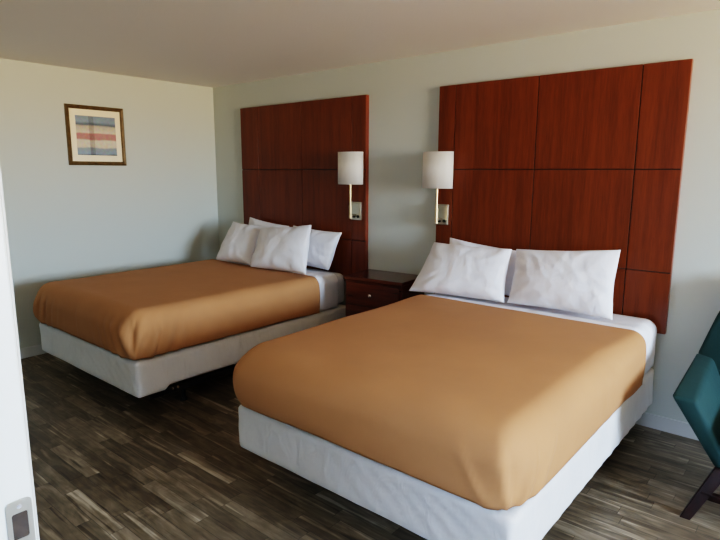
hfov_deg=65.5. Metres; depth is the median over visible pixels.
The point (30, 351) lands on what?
baseboard
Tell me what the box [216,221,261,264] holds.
pillow
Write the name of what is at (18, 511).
door
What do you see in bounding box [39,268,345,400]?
bed
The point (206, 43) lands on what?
ceiling
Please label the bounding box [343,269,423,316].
nightstand
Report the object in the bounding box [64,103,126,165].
framed picture
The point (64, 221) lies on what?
wall
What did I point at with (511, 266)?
pillow
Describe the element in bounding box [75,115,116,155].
print
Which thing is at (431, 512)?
box spring
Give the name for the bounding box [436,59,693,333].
headboard
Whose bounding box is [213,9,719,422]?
wall
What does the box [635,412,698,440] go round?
baseboard
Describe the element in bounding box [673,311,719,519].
armchair
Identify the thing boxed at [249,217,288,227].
pillow
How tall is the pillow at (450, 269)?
0.346 m
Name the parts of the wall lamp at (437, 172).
stem, lamp shade, wall plate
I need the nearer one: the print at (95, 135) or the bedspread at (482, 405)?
the bedspread at (482, 405)
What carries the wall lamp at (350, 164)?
attached to the headboard at (290, 151)
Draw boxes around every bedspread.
[33,259,319,359]
[233,294,645,509]
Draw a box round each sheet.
[221,260,337,310]
[426,293,656,374]
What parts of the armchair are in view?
arm, leg, backrest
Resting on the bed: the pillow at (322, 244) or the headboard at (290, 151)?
the pillow at (322, 244)
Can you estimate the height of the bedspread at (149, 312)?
0.317 m
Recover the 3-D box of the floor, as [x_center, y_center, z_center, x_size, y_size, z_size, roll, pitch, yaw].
[0.813,1.296,2.136,9.440,0.100,3.760,8,13,39]
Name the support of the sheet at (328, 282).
on the bed
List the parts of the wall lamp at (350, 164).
stem, lamp shade, wall plate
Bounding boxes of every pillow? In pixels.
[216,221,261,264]
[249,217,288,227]
[250,225,310,273]
[293,225,341,269]
[409,242,511,302]
[449,238,515,295]
[507,249,620,319]
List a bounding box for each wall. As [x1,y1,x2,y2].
[0,58,218,347]
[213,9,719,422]
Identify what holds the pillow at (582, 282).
on the sheet at (646, 328)
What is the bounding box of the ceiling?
[0,0,719,87]
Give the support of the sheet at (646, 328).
on the box spring
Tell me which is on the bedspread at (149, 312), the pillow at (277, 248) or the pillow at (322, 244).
the pillow at (277, 248)
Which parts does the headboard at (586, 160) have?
edge frame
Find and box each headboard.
[240,95,368,280]
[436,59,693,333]
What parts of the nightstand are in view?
drawer, drawer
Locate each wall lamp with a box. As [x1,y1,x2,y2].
[338,152,362,219]
[422,151,453,224]
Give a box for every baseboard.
[20,344,46,358]
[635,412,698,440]
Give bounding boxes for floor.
[21,353,719,539]
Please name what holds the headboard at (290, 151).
attached to the wall at (404, 93)
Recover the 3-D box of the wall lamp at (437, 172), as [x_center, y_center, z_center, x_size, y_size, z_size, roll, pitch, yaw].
[0.582,-0.609,4.202,0.250,0.546,0.166,8,13,39]
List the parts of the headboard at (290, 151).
edge frame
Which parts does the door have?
strike plate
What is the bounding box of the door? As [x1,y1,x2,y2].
[0,166,39,539]

